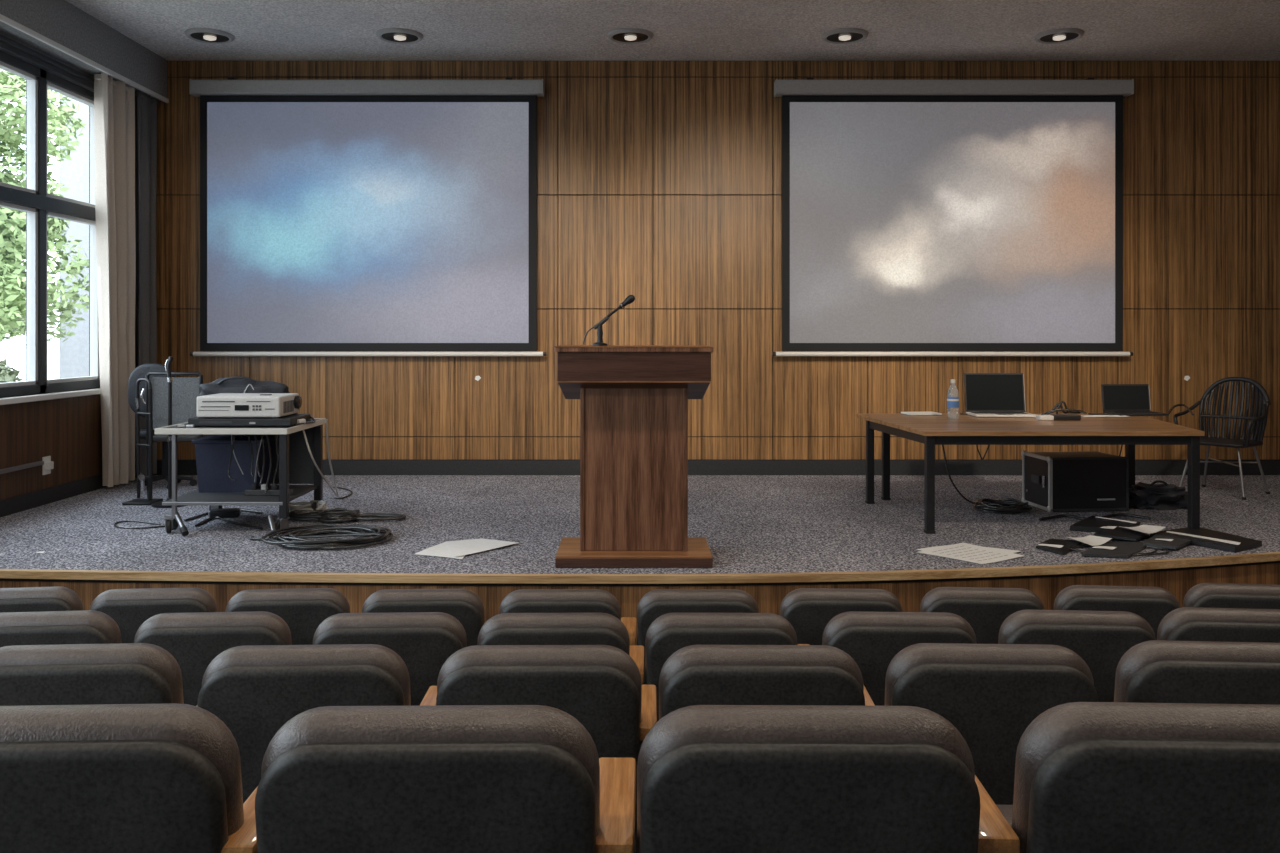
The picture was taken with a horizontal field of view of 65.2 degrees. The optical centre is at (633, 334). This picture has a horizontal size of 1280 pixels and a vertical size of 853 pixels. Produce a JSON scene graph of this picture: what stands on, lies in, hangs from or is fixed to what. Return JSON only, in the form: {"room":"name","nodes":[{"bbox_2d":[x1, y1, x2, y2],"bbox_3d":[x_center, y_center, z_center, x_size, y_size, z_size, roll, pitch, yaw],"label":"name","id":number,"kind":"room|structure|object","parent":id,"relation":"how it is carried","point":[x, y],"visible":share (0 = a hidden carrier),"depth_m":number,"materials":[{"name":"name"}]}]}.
{"room":"lecture hall","nodes":[
{"label":"lecture hall","id":0,"kind":"room"},
{"bbox_2d":[0,276,136,499],"bbox_3d":[-4.670,0.035,2.715,0.140,4.230,13.430,0,0,0],"label":"wall","id":1,"kind":"structure","parent":0,"point":[67,430],"depth_m":7.88,"materials":[{"name":"brown wood"}]},
{"bbox_2d":[0,34,99,404],"bbox_3d":[-4.645,-0.833,6.960,0.190,2.675,3.620,0,0,0],"label":"window","id":2,"kind":"structure","parent":1,"relation":"in","point":[34,199],"depth_m":7.79,"materials":[{"name":"paint"}]},
{"bbox_2d":[0,465,136,516],"bbox_3d":[-4.590,1.260,7.580,0.020,0.120,3.660,0,0,0],"label":"baseboard","id":3,"kind":"structure","parent":1,"relation":"attached to","point":[16,504],"depth_m":7.85,"materials":[{"name":"brown wood"}]},
{"bbox_2d":[0,0,166,100],"bbox_3d":[-4.625,-2.385,2.715,0.450,0.610,13.430,0,0,0],"label":"wall","id":4,"kind":"structure","parent":0,"point":[62,22],"depth_m":8.03,"materials":[{"name":"grey paint"}]},
{"bbox_2d":[0,14,168,102],"bbox_3d":[-4.400,-2.205,2.715,0.030,0.040,13.430,0,0,0],"label":"trim","id":5,"kind":"structure","parent":4,"relation":"attached to","point":[4,19],"depth_m":7.89,"materials":[{"name":"white paint"}]},
{"bbox_2d":[94,72,135,486],"bbox_3d":[-4.493,-0.460,8.670,0.211,3.500,0.560,0,0,0],"label":"curtain","id":6,"kind":"object","parent":4,"relation":"hanging from","point":[114,101],"visible":0.98,"depth_m":8.60,"materials":[{"name":"fabric"}]},
{"bbox_2d":[135,90,158,475],"bbox_3d":[-4.483,-0.460,9.190,0.104,3.500,0.384,0,0,0],"label":"curtain","id":7,"kind":"object","parent":4,"relation":"hanging from","point":[145,105],"visible":0.7,"depth_m":9.12,"materials":[{"name":"grey fabric"}]},
{"bbox_2d":[0,475,1279,573],"bbox_3d":[1.000,1.370,7.475,11.200,0.100,3.950,0,0,0],"label":"floor","id":8,"kind":"structure","parent":0,"point":[748,523],"depth_m":6.93,"materials":[{"name":"carpet"}]},
{"bbox_2d":[122,378,162,504],"bbox_3d":[-3.853,0.830,7.846,0.220,0.980,0.213,0,0,0],"label":"hand truck","id":9,"kind":"object","parent":8,"relation":"on","point":[141,478],"visible":1,"depth_m":7.85,"materials":[{"name":"black metal"}]},
{"bbox_2d":[128,363,196,488],"bbox_3d":[-4.064,0.780,8.659,0.474,1.079,0.507,0,0,0],"label":"office chair","id":10,"kind":"object","parent":8,"relation":"on","point":[141,371],"visible":0.32,"depth_m":8.40,"materials":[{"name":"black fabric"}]},
{"bbox_2d":[151,357,185,507],"bbox_3d":[-3.596,0.743,7.750,0.260,1.153,0.260,0,0,0],"label":"microphone stand","id":11,"kind":"object","parent":8,"relation":"on","point":[169,361],"visible":0.87,"depth_m":7.74,"materials":[{"name":"black metal"}]},
{"bbox_2d":[146,372,208,498],"bbox_3d":[-3.684,0.807,8.227,0.457,1.018,0.452,0,0,0],"label":"chair","id":12,"kind":"object","parent":8,"relation":"on","point":[185,390],"visible":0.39,"depth_m":8.02,"materials":[{"name":"grey"}]},
{"bbox_2d":[184,508,262,529],"bbox_3d":[-2.806,1.310,7.148,0.735,0.018,0.627,0,0,13],"label":"cable","id":13,"kind":"object","parent":8,"relation":"on","point":[245,510],"visible":0.85,"depth_m":7.08,"materials":[{"name":"grey plastic"}]},
{"bbox_2d":[208,508,240,517],"bbox_3d":[-2.966,1.292,7.253,0.220,0.055,0.100,0,0,-11],"label":"power adapter","id":14,"kind":"object","parent":8,"relation":"on","point":[229,512],"visible":0.98,"depth_m":7.21,"materials":[{"name":"black plastic"}]},
{"bbox_2d":[155,418,325,535],"bbox_3d":[-2.732,0.969,6.968,0.888,0.702,0.928,0,0,0],"label":"cart","id":15,"kind":"object","parent":8,"relation":"on","point":[296,465],"depth_m":6.78,"materials":[{"name":"grey metal"}]},
{"bbox_2d":[192,436,276,492],"bbox_3d":[-2.860,0.922,7.170,0.490,0.372,0.310,0,0,0],"label":"storage bin","id":16,"kind":"object","parent":15,"relation":"on","point":[213,453],"visible":0.78,"depth_m":7.03,"materials":[{"name":"blue plastic"}]},
{"bbox_2d":[164,485,316,501],"bbox_3d":[-2.730,1.119,7.020,0.800,0.022,0.760,0,0,0],"label":"shelf","id":17,"kind":"object","parent":15,"relation":"attached to","point":[298,490],"depth_m":6.82,"materials":[{"name":"grey plastic"}]},
{"bbox_2d":[196,376,289,411],"bbox_3d":[-2.818,0.461,7.300,0.729,0.328,0.232,0,0,0],"label":"equipment bag","id":18,"kind":"object","parent":15,"relation":"on","point":[236,384],"visible":0.43,"depth_m":7.22,"materials":[{"name":"black fabric"}]},
{"bbox_2d":[167,419,319,427],"bbox_3d":[-2.730,0.636,7.020,0.860,0.023,0.800,0,0,0],"label":"shelf","id":19,"kind":"object","parent":15,"relation":"attached to","point":[317,424],"depth_m":6.83,"materials":[{"name":"grey plastic"}]},
{"bbox_2d":[188,414,310,426],"bbox_3d":[-2.676,0.596,6.988,0.700,0.058,0.424,0,0,0],"label":"deck","id":20,"kind":"object","parent":15,"relation":"on","point":[289,420],"visible":0.8,"depth_m":6.78,"materials":[{"name":"black plastic"}]},
{"bbox_2d":[197,393,301,418],"bbox_3d":[-2.668,0.489,6.973,0.606,0.156,0.394,0,0,0],"label":"projector","id":21,"kind":"object","parent":20,"relation":"on","point":[274,405],"visible":1,"depth_m":6.78,"materials":[{"name":"white plastic"}]},
{"bbox_2d":[250,524,392,548],"bbox_3d":[-2.014,1.285,6.405,0.924,0.066,0.630,0,0,0],"label":"cable coil","id":22,"kind":"object","parent":8,"relation":"on","point":[294,537],"visible":1,"depth_m":6.36,"materials":[{"name":"grey rubber"}]},
{"bbox_2d":[289,508,405,522],"bbox_3d":[-2.059,1.275,7.125,0.857,0.085,0.320,0,0,0],"label":"cable coil","id":23,"kind":"object","parent":8,"relation":"on","point":[336,514],"visible":0.98,"depth_m":7.04,"materials":[{"name":"grey rubber"}]},
{"bbox_2d":[415,539,472,558],"bbox_3d":[-1.162,1.315,6.153,0.316,0.006,0.572,0,0,0],"label":"paper sheet","id":24,"kind":"object","parent":8,"relation":"on","point":[443,549],"visible":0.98,"depth_m":6.06,"materials":[{"name":"white paper"}]},
{"bbox_2d":[448,538,516,556],"bbox_3d":[-1.019,1.308,6.199,0.341,0.006,0.514,0,0,40],"label":"paper sheet","id":25,"kind":"object","parent":24,"relation":"on","point":[459,548],"visible":1,"depth_m":6.21,"materials":[{"name":"white paper"}]},
{"bbox_2d":[554,345,713,567],"bbox_3d":[0.000,0.691,5.929,0.900,1.258,0.542,0,0,0],"label":"podium","id":26,"kind":"object","parent":8,"relation":"on","point":[633,398],"visible":1,"depth_m":5.80,"materials":[{"name":"brown wood"}]},
{"bbox_2d":[583,295,634,345],"bbox_3d":[-0.150,-0.088,5.950,0.314,0.304,0.089,0,0,0],"label":"microphone","id":27,"kind":"object","parent":26,"relation":"on","point":[630,298],"visible":1,"depth_m":5.94,"materials":[{"name":"black plastic"}]},
{"bbox_2d":[918,543,1023,563],"bbox_3d":[2.042,1.315,6.019,0.474,0.007,0.461,0,0,-38],"label":"paper sheet","id":28,"kind":"object","parent":8,"relation":"on","point":[960,551],"visible":1,"depth_m":6.01,"materials":[{"name":"grey paper"}]},
{"bbox_2d":[973,498,1031,513],"bbox_3d":[2.760,1.278,7.503,0.427,0.080,0.407,0,0,0],"label":"cable coil","id":29,"kind":"object","parent":8,"relation":"on","point":[1002,506],"visible":1,"depth_m":7.40,"materials":[{"name":"grey rubber"}]},
{"bbox_2d":[856,414,1204,533],"bbox_3d":[2.930,0.979,7.370,2.259,0.682,1.500,0,0,0],"label":"table","id":30,"kind":"object","parent":8,"relation":"on","point":[930,430],"visible":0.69,"depth_m":6.68,"materials":[{"name":"brown wood"}]},
{"bbox_2d":[947,379,958,418],"bbox_3d":[2.434,0.488,7.629,0.088,0.298,0.088,0,0,0],"label":"water bottle","id":31,"kind":"object","parent":30,"relation":"on","point":[952,394],"visible":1,"depth_m":7.60,"materials":[{"name":"white"}]},
{"bbox_2d":[964,373,1035,416],"bbox_3d":[2.893,0.470,7.896,0.473,0.328,0.356,0,0,3],"label":"laptop","id":32,"kind":"object","parent":30,"relation":"on","point":[986,394],"visible":0.95,"depth_m":8.03,"materials":[{"name":"black plastic"}]},
{"bbox_2d":[1101,384,1168,415],"bbox_3d":[3.996,0.517,7.981,0.393,0.235,0.304,0,0,-2],"label":"laptop","id":33,"kind":"object","parent":30,"relation":"on","point":[1117,399],"visible":1,"depth_m":8.11,"materials":[{"name":"black plastic"}]},
{"bbox_2d":[1036,539,1081,554],"bbox_3d":[2.624,1.309,6.202,0.189,0.018,0.431,0,0,37],"label":"folder","id":34,"kind":"object","parent":8,"relation":"on","point":[1065,549],"visible":0.96,"depth_m":6.19,"materials":[{"name":"black plastic"}]},
{"bbox_2d":[1021,450,1128,512],"bbox_3d":[3.374,1.115,7.675,0.626,0.422,0.451,0,0,-5],"label":"flight case","id":35,"kind":"object","parent":8,"relation":"on","point":[1052,482],"visible":0.98,"depth_m":7.48,"materials":[{"name":"black plastic"}]},
{"bbox_2d":[1070,516,1139,531],"bbox_3d":[3.228,1.301,6.830,0.328,0.034,0.520,0,0,40],"label":"binder","id":36,"kind":"object","parent":8,"relation":"on","point":[1092,523],"visible":0.79,"depth_m":6.80,"materials":[{"name":"black plastic"}]},
{"bbox_2d":[1082,541,1145,557],"bbox_3d":[2.930,1.308,6.115,0.264,0.020,0.605,0,0,41],"label":"folder","id":37,"kind":"object","parent":8,"relation":"on","point":[1124,549],"visible":0.91,"depth_m":6.04,"materials":[{"name":"grey plastic"}]},
{"bbox_2d":[1094,527,1147,540],"bbox_3d":[3.175,1.289,6.503,0.247,0.018,0.371,0,0,40],"label":"folder","id":38,"kind":"object","parent":8,"relation":"on","point":[1118,532],"visible":0.94,"depth_m":6.45,"materials":[{"name":"black plastic"}]},
{"bbox_2d":[1129,480,1186,509],"bbox_3d":[4.002,1.214,7.671,0.529,0.213,0.328,0,0,0],"label":"equipment bag","id":39,"kind":"object","parent":8,"relation":"on","point":[1164,496],"visible":0.97,"depth_m":7.57,"materials":[{"name":"black fabric"}]},
{"bbox_2d":[1143,534,1190,549],"bbox_3d":[3.375,1.297,6.287,0.229,0.022,0.419,0,0,39],"label":"folder","id":40,"kind":"object","parent":8,"relation":"on","point":[1177,543],"visible":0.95,"depth_m":6.21,"materials":[{"name":"grey plastic"}]},
{"bbox_2d":[1150,527,1261,551],"bbox_3d":[3.696,1.301,6.386,0.488,0.034,0.528,0,0,-28],"label":"case","id":41,"kind":"object","parent":8,"relation":"on","point":[1245,543],"visible":0.88,"depth_m":6.30,"materials":[{"name":"black plastic"}]},
{"bbox_2d":[1173,377,1270,499],"bbox_3d":[4.944,0.840,8.369,0.575,0.966,0.638,0,0,-38],"label":"armchair","id":42,"kind":"object","parent":8,"relation":"on","point":[1259,421],"visible":0.94,"depth_m":8.44,"materials":[{"name":"black wood"}]},
{"bbox_2d":[0,563,1279,644],"bbox_3d":[1.055,1.653,5.989,11.298,0.595,0.960,0,0,-7],"label":"stage front","id":43,"kind":"structure","parent":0,"point":[768,598],"depth_m":5.57,"materials":[{"name":"brown wood"}]},
{"bbox_2d":[0,552,1279,585],"bbox_3d":[1.055,1.335,5.944,11.295,0.041,0.930,0,0,-7],"label":"trim","id":44,"kind":"structure","parent":43,"relation":"attached to","point":[1269,556],"depth_m":5.51,"materials":[{"name":"brown wood"}]},
{"bbox_2d":[66,0,1279,60],"bbox_3d":[1.000,-2.690,2.715,11.700,0.200,13.930,0,0,0],"label":"ceiling","id":45,"kind":"structure","parent":0,"point":[262,30],"depth_m":8.51,"materials":[{"name":"paint"}]},
{"bbox_2d":[185,28,234,43],"bbox_3d":[-3.660,-2.567,8.630,0.400,0.044,0.400,0,0,0],"label":"ceiling light","id":46,"kind":"object","parent":45,"relation":"attached to","point":[204,35],"visible":1,"depth_m":8.58,"materials":[{"name":"grey metal"}]},
{"bbox_2d":[376,28,423,43],"bbox_3d":[-2.020,-2.567,8.630,0.400,0.044,0.400,0,0,0],"label":"ceiling light","id":47,"kind":"object","parent":45,"relation":"attached to","point":[392,35],"visible":1,"depth_m":8.58,"materials":[{"name":"grey metal"}]},
{"bbox_2d":[607,28,653,43],"bbox_3d":[-0.030,-2.567,8.630,0.400,0.044,0.400,0,0,0],"label":"ceiling light","id":48,"kind":"object","parent":45,"relation":"attached to","point":[623,35],"visible":1,"depth_m":8.58,"materials":[{"name":"grey metal"}]},
{"bbox_2d":[821,28,868,43],"bbox_3d":[1.820,-2.567,8.630,0.400,0.044,0.400,0,0,0],"label":"ceiling light","id":49,"kind":"object","parent":45,"relation":"attached to","point":[842,35],"visible":1,"depth_m":8.58,"materials":[{"name":"grey metal"}]},
{"bbox_2d":[1034,28,1084,43],"bbox_3d":[3.670,-2.567,8.630,0.400,0.044,0.400,0,0,0],"label":"ceiling light","id":50,"kind":"object","parent":45,"relation":"attached to","point":[1061,35],"visible":1,"depth_m":8.58,"materials":[{"name":"grey metal"}]},
{"bbox_2d":[156,61,1279,459],"bbox_3d":[0.950,-0.270,9.555,11.700,4.840,0.250,0,0,0],"label":"wall","id":51,"kind":"structure","parent":0,"point":[659,183],"depth_m":9.43,"materials":[{"name":"brown wood"}]},
{"bbox_2d":[189,78,546,355],"bbox_3d":[-2.477,-1.106,9.338,3.318,2.610,0.183,0,0,0],"label":"projection screen","id":52,"kind":"object","parent":51,"relation":"attached to","point":[336,215],"visible":1,"depth_m":9.31,"materials":[{"name":"fabric"}]},
{"bbox_2d":[153,460,1279,474],"bbox_3d":[1.000,1.250,9.420,11.200,0.140,0.020,0,0,0],"label":"baseboard","id":53,"kind":"structure","parent":51,"relation":"attached to","point":[184,467],"depth_m":9.41,"materials":[{"name":"brown wood"}]},
{"bbox_2d":[772,78,1133,355],"bbox_3d":[2.970,-1.106,9.338,3.356,2.610,0.183,0,0,0],"label":"projection screen","id":54,"kind":"object","parent":51,"relation":"attached to","point":[918,215],"visible":1,"depth_m":9.31,"materials":[{"name":"fabric"}]},
{"bbox_3d":[1.000,1.675,1.400,11.200,0.950,10.800,0,0,0],"label":"floor","id":55,"kind":"structure","parent":0,"visible":0},
{"bbox_2d":[0,586,82,611],"bbox_3d":[-2.715,1.518,4.537,0.596,0.865,0.649,0,0,-7],"label":"seat","id":56,"kind":"object","parent":55,"relation":"on","point":[56,598],"visible":0.3,"depth_m":4.25,"materials":[{"name":"black leather"}]},
{"bbox_2d":[0,610,121,646],"bbox_3d":[-2.099,1.383,3.678,0.596,0.865,0.649,0,0,-5],"label":"seat","id":57,"kind":"object","parent":55,"relation":"on","point":[83,626],"visible":0.32,"depth_m":3.38,"materials":[{"name":"black leather"}]},
{"bbox_2d":[0,643,183,705],"bbox_3d":[-1.481,1.224,2.801,0.596,0.865,0.649,0,0,-4],"label":"seat","id":58,"kind":"object","parent":55,"relation":"on","point":[113,673],"visible":0.3,"depth_m":2.50,"materials":[{"name":"black leather"}]},
{"bbox_2d":[0,703,243,852],"bbox_3d":[-0.926,1.008,1.797,0.596,0.865,0.649,0,0,-2],"label":"seat","id":59,"kind":"object","parent":55,"relation":"on","point":[165,777],"visible":0.85,"depth_m":1.49,"materials":[{"name":"grey leather"}]},
{"bbox_2d":[89,587,216,642],"bbox_3d":[-2.120,1.518,4.528,0.596,0.865,0.649,0,0,-5],"label":"seat","id":60,"kind":"object","parent":55,"relation":"on","point":[129,608],"visible":0.27,"depth_m":4.22,"materials":[{"name":"black leather"}]},
{"bbox_2d":[89,587,216,611],"bbox_3d":[-2.062,1.341,4.312,0.520,0.511,0.162,0,0,-5],"label":"cushion","id":61,"kind":"object","parent":60,"relation":"on","point":[201,600],"depth_m":4.23,"materials":[{"name":"grey leather"}]},
{"bbox_2d":[134,611,291,705],"bbox_3d":[-1.496,1.383,3.671,0.596,0.865,0.649,0,0,-4],"label":"seat","id":62,"kind":"object","parent":55,"relation":"on","point":[194,639],"visible":0.37,"depth_m":3.36,"materials":[{"name":"black leather"}]},
{"bbox_2d":[134,611,291,644],"bbox_3d":[-1.443,1.206,3.453,0.520,0.511,0.162,0,0,-4],"label":"cushion","id":63,"kind":"object","parent":62,"relation":"on","point":[278,632],"depth_m":3.38,"materials":[{"name":"grey leather"}]},
{"bbox_2d":[225,588,349,644],"bbox_3d":[-1.534,1.518,4.521,0.596,0.865,0.649,0,0,-4],"label":"seat","id":64,"kind":"object","parent":55,"relation":"on","point":[303,610],"visible":0.24,"depth_m":4.22,"materials":[{"name":"black leather"}]},
{"bbox_2d":[225,588,349,612],"bbox_3d":[-1.481,1.341,4.303,0.520,0.511,0.162,0,0,-4],"label":"cushion","id":65,"kind":"object","parent":64,"relation":"on","point":[335,601],"depth_m":4.22,"materials":[{"name":"grey leather"}]},
{"bbox_2d":[197,644,410,803],"bbox_3d":[-0.882,1.224,2.797,0.596,0.865,0.649,0,0,-2],"label":"seat","id":66,"kind":"object","parent":55,"relation":"on","point":[254,690],"visible":0.46,"depth_m":2.48,"materials":[{"name":"black leather"}]},
{"bbox_2d":[202,644,410,705],"bbox_3d":[-0.836,1.047,2.578,0.520,0.511,0.162,0,0,-2],"label":"cushion","id":67,"kind":"object","parent":66,"relation":"on","point":[382,660],"depth_m":2.50,"materials":[{"name":"grey leather"}]},
{"bbox_2d":[313,612,466,705],"bbox_3d":[-0.882,1.383,3.667,0.596,0.865,0.649,0,0,-2],"label":"seat","id":68,"kind":"object","parent":55,"relation":"on","point":[424,641],"visible":0.3,"depth_m":3.36,"materials":[{"name":"black leather"}]},
{"bbox_2d":[313,612,466,647],"bbox_3d":[-0.835,1.206,3.448,0.520,0.511,0.162,0,0,-2],"label":"cushion","id":69,"kind":"object","parent":68,"relation":"on","point":[446,624],"depth_m":3.38,"materials":[{"name":"grey leather"}]},
{"bbox_2d":[221,705,599,852],"bbox_3d":[-0.355,1.008,1.795,0.596,0.865,0.649,0,0,-1],"label":"seat","id":70,"kind":"object","parent":55,"relation":"on","point":[427,778],"visible":1,"depth_m":1.48,"materials":[{"name":"black leather"}]},
{"bbox_2d":[362,589,484,646],"bbox_3d":[-0.948,1.518,4.517,0.596,0.865,0.649,0,0,-2],"label":"seat","id":71,"kind":"object","parent":55,"relation":"on","point":[465,605],"visible":0.32,"depth_m":4.22,"materials":[{"name":"black leather"}]},
{"bbox_2d":[362,589,484,625],"bbox_3d":[-0.901,1.341,4.298,0.520,0.511,0.162,0,0,-2],"label":"cushion","id":72,"kind":"object","parent":71,"relation":"on","point":[473,612],"depth_m":4.22,"materials":[{"name":"grey leather"}]},
{"bbox_2d":[419,645,641,840],"bbox_3d":[-0.281,1.224,2.795,0.596,0.865,0.649,0,0,-1],"label":"seat","id":73,"kind":"object","parent":55,"relation":"on","point":[600,686],"visible":0.38,"depth_m":2.48,"materials":[{"name":"black leather"}]},
{"bbox_2d":[437,645,641,747],"bbox_3d":[-0.241,1.047,2.575,0.520,0.511,0.162,0,0,-1],"label":"seat back","id":74,"kind":"object","parent":73,"relation":"on","point":[613,723],"depth_m":2.50,"materials":[{"name":"grey leather"}]},
{"bbox_2d":[477,613,629,655],"bbox_3d":[-0.316,1.383,3.665,0.596,0.865,0.649,0,0,-1],"label":"seat","id":75,"kind":"object","parent":55,"relation":"on","point":[504,628],"visible":0.27,"depth_m":3.36,"materials":[{"name":"black leather"}]},
{"bbox_2d":[499,589,620,620],"bbox_3d":[-0.358,1.518,4.515,0.596,0.865,0.649,0,0,-1],"label":"seat","id":76,"kind":"object","parent":55,"relation":"on","point":[522,600],"visible":0.22,"depth_m":4.21,"materials":[{"name":"black leather"}]},
{"bbox_2d":[621,589,758,684],"bbox_3d":[0.237,1.518,4.517,0.596,0.865,0.649,0,0,1],"label":"seat","id":77,"kind":"object","parent":55,"relation":"on","point":[656,603],"visible":0.36,"depth_m":4.22,"materials":[{"name":"black leather"}]},
{"bbox_2d":[637,589,758,644],"bbox_3d":[0.272,1.341,4.296,0.520,0.511,0.162,0,0,1],"label":"cushion","id":78,"kind":"object","parent":77,"relation":"on","point":[646,613],"depth_m":4.22,"materials":[{"name":"grey leather"}]},
{"bbox_2d":[630,613,797,852],"bbox_3d":[0.264,1.383,3.667,0.596,0.865,0.649,0,0,1],"label":"seat","id":79,"kind":"object","parent":55,"relation":"on","point":[668,633],"visible":0.34,"depth_m":3.36,"materials":[{"name":"black leather"}]},
{"bbox_2d":[645,613,797,684],"bbox_3d":[0.299,1.206,3.446,0.520,0.511,0.162,0,0,1],"label":"cushion","id":80,"kind":"object","parent":79,"relation":"on","point":[657,652],"depth_m":3.37,"materials":[{"name":"grey leather"}]},
{"bbox_2d":[636,645,864,852],"bbox_3d":[0.289,1.224,2.797,0.596,0.865,0.649,0,0,1],"label":"seat","id":81,"kind":"object","parent":55,"relation":"on","point":[692,675],"visible":0.35,"depth_m":2.48,"materials":[{"name":"black leather"}]},
{"bbox_2d":[659,645,863,719],"bbox_3d":[0.324,1.047,2.576,0.520,0.511,0.162,0,0,1],"label":"cushion","id":82,"kind":"object","parent":81,"relation":"on","point":[687,659],"depth_m":2.50,"materials":[{"name":"grey leather"}]},
{"bbox_2d":[596,705,979,852],"bbox_3d":[0.230,1.008,1.797,0.596,0.865,0.649,0,0,1],"label":"seat","id":83,"kind":"object","parent":55,"relation":"on","point":[711,778],"visible":0.98,"depth_m":1.49,"materials":[{"name":"black leather"}]},
{"bbox_2d":[780,588,902,644],"bbox_3d":[0.858,1.518,4.527,0.596,0.865,0.649,0,0,2],"label":"seat","id":84,"kind":"object","parent":55,"relation":"on","point":[809,611],"visible":0.28,"depth_m":4.22,"materials":[{"name":"black leather"}]},
{"bbox_2d":[780,588,902,616],"bbox_3d":[0.887,1.341,4.305,0.520,0.511,0.162,0,0,2],"label":"cushion","id":85,"kind":"object","parent":84,"relation":"on","point":[789,607],"depth_m":4.22,"materials":[{"name":"grey leather"}]},
{"bbox_2d":[798,611,976,705],"bbox_3d":[0.881,1.383,3.678,0.596,0.865,0.649,0,0,2],"label":"seat","id":86,"kind":"object","parent":55,"relation":"on","point":[872,639],"visible":0.25,"depth_m":3.37,"materials":[{"name":"black leather"}]},
{"bbox_2d":[822,611,976,645],"bbox_3d":[0.910,1.206,3.455,0.520,0.511,0.162,0,0,2],"label":"cushion","id":87,"kind":"object","parent":86,"relation":"on","point":[843,623],"depth_m":3.38,"materials":[{"name":"grey leather"}]},
{"bbox_2d":[864,643,1097,804],"bbox_3d":[0.880,1.224,2.808,0.596,0.865,0.649,0,0,2],"label":"seat","id":88,"kind":"object","parent":55,"relation":"on","point":[991,693],"visible":0.42,"depth_m":2.50,"materials":[{"name":"black leather"}]},
{"bbox_2d":[885,643,1093,705],"bbox_3d":[0.909,1.047,2.586,0.520,0.511,0.162,0,0,2],"label":"cushion","id":89,"kind":"object","parent":88,"relation":"on","point":[913,659],"depth_m":2.51,"materials":[{"name":"grey leather"}]},
{"bbox_2d":[920,587,1043,643],"bbox_3d":[1.474,1.518,4.546,0.596,0.865,0.649,0,0,4],"label":"seat","id":90,"kind":"object","parent":55,"relation":"on","point":[984,609],"visible":0.3,"depth_m":4.24,"materials":[{"name":"black leather"}]},
{"bbox_2d":[920,587,1043,611],"bbox_3d":[1.497,1.341,4.324,0.520,0.511,0.162,0,0,4],"label":"cushion","id":91,"kind":"object","parent":90,"relation":"on","point":[933,601],"depth_m":4.24,"materials":[{"name":"grey leather"}]},
{"bbox_2d":[998,609,1155,701],"bbox_3d":[1.506,1.383,3.698,0.596,0.865,0.649,0,0,4],"label":"seat","id":92,"kind":"object","parent":55,"relation":"on","point":[1100,638],"visible":0.29,"depth_m":3.38,"materials":[{"name":"black leather"}]},
{"bbox_2d":[998,609,1155,643],"bbox_3d":[1.528,1.206,3.475,0.520,0.511,0.162,0,0,4],"label":"cushion","id":93,"kind":"object","parent":92,"relation":"on","point":[1011,630],"depth_m":3.40,"materials":[{"name":"grey leather"}]},
{"bbox_2d":[1053,585,1179,639],"bbox_3d":[2.073,1.518,4.574,0.596,0.865,0.649,0,0,5],"label":"seat","id":94,"kind":"object","parent":55,"relation":"on","point":[1152,604],"visible":0.24,"depth_m":4.26,"materials":[{"name":"black leather"}]},
{"bbox_2d":[1053,585,1179,609],"bbox_3d":[2.090,1.341,4.351,0.520,0.511,0.162,0,0,5],"label":"cushion","id":95,"kind":"object","parent":94,"relation":"on","point":[1069,598],"depth_m":4.27,"materials":[{"name":"grey leather"}]},
{"bbox_2d":[975,702,1279,852],"bbox_3d":[0.834,1.008,1.806,0.596,0.865,0.649,0,0,2],"label":"seat","id":96,"kind":"object","parent":55,"relation":"on","point":[1091,777],"visible":0.77,"depth_m":1.50,"materials":[{"name":"black leather"}]},
{"bbox_2d":[996,804,1012,827],"bbox_3d":[0.876,1.040,1.899,0.470,0.118,0.460,0,0,2],"label":"seat cushion","id":97,"kind":"object","parent":96,"relation":"on","point":[1007,810],"depth_m":2.06,"materials":[{"name":"fabric"}]},
{"bbox_2d":[1114,640,1279,704],"bbox_3d":[1.494,1.224,2.827,0.596,0.865,0.649,0,0,4],"label":"seat","id":98,"kind":"object","parent":55,"relation":"on","point":[1154,671],"visible":0.21,"depth_m":2.52,"materials":[{"name":"black leather"}]},
{"bbox_2d":[1157,607,1279,642],"bbox_3d":[2.082,1.383,3.725,0.596,0.865,0.649,0,0,5],"label":"seat","id":99,"kind":"object","parent":55,"relation":"on","point":[1184,623],"visible":0.2,"depth_m":3.42,"materials":[{"name":"black leather"}]},
{"bbox_2d":[1183,583,1279,608],"bbox_3d":[2.668,1.518,4.611,0.596,0.865,0.649,0,0,7],"label":"seat","id":100,"kind":"object","parent":55,"relation":"on","point":[1207,595],"visible":0.2,"depth_m":4.31,"materials":[{"name":"black leather"}]},
{"label":"outside","id":101,"kind":"structure","parent":0,"visible":0},
{"bbox_3d":[-22.430,2.500,7.500,35.140,0.100,65.000,0,0,0],"label":"ground","id":102,"kind":"structure","parent":101,"visible":0},
{"bbox_2d":[0,69,25,382],"bbox_3d":[-11.581,-1.506,16.577,2.834,8.247,2.911,0,0,10],"label":"tree","id":103,"kind":"object","parent":102,"relation":"on","point":[7,374],"visible":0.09,"depth_m":17.34,"materials":[{"name":"green plant"}]},
{"bbox_2d":[0,71,88,345],"bbox_3d":[-9.018,-0.605,12.613,3.566,6.911,3.641,0,0,-7],"label":"tree","id":104,"kind":"object","parent":102,"relation":"on","point":[12,222],"visible":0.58,"depth_m":13.35,"materials":[{"name":"green plant"}]},
{"bbox_2d":[60,95,88,377],"bbox_3d":[-7.335,-2.150,19.990,5.150,9.200,6.220,0,0,0],"label":"building","id":105,"kind":"structure","parent":102,"relation":"on","point":[74,174],"depth_m":17.00,"materials":[{"name":"white"}]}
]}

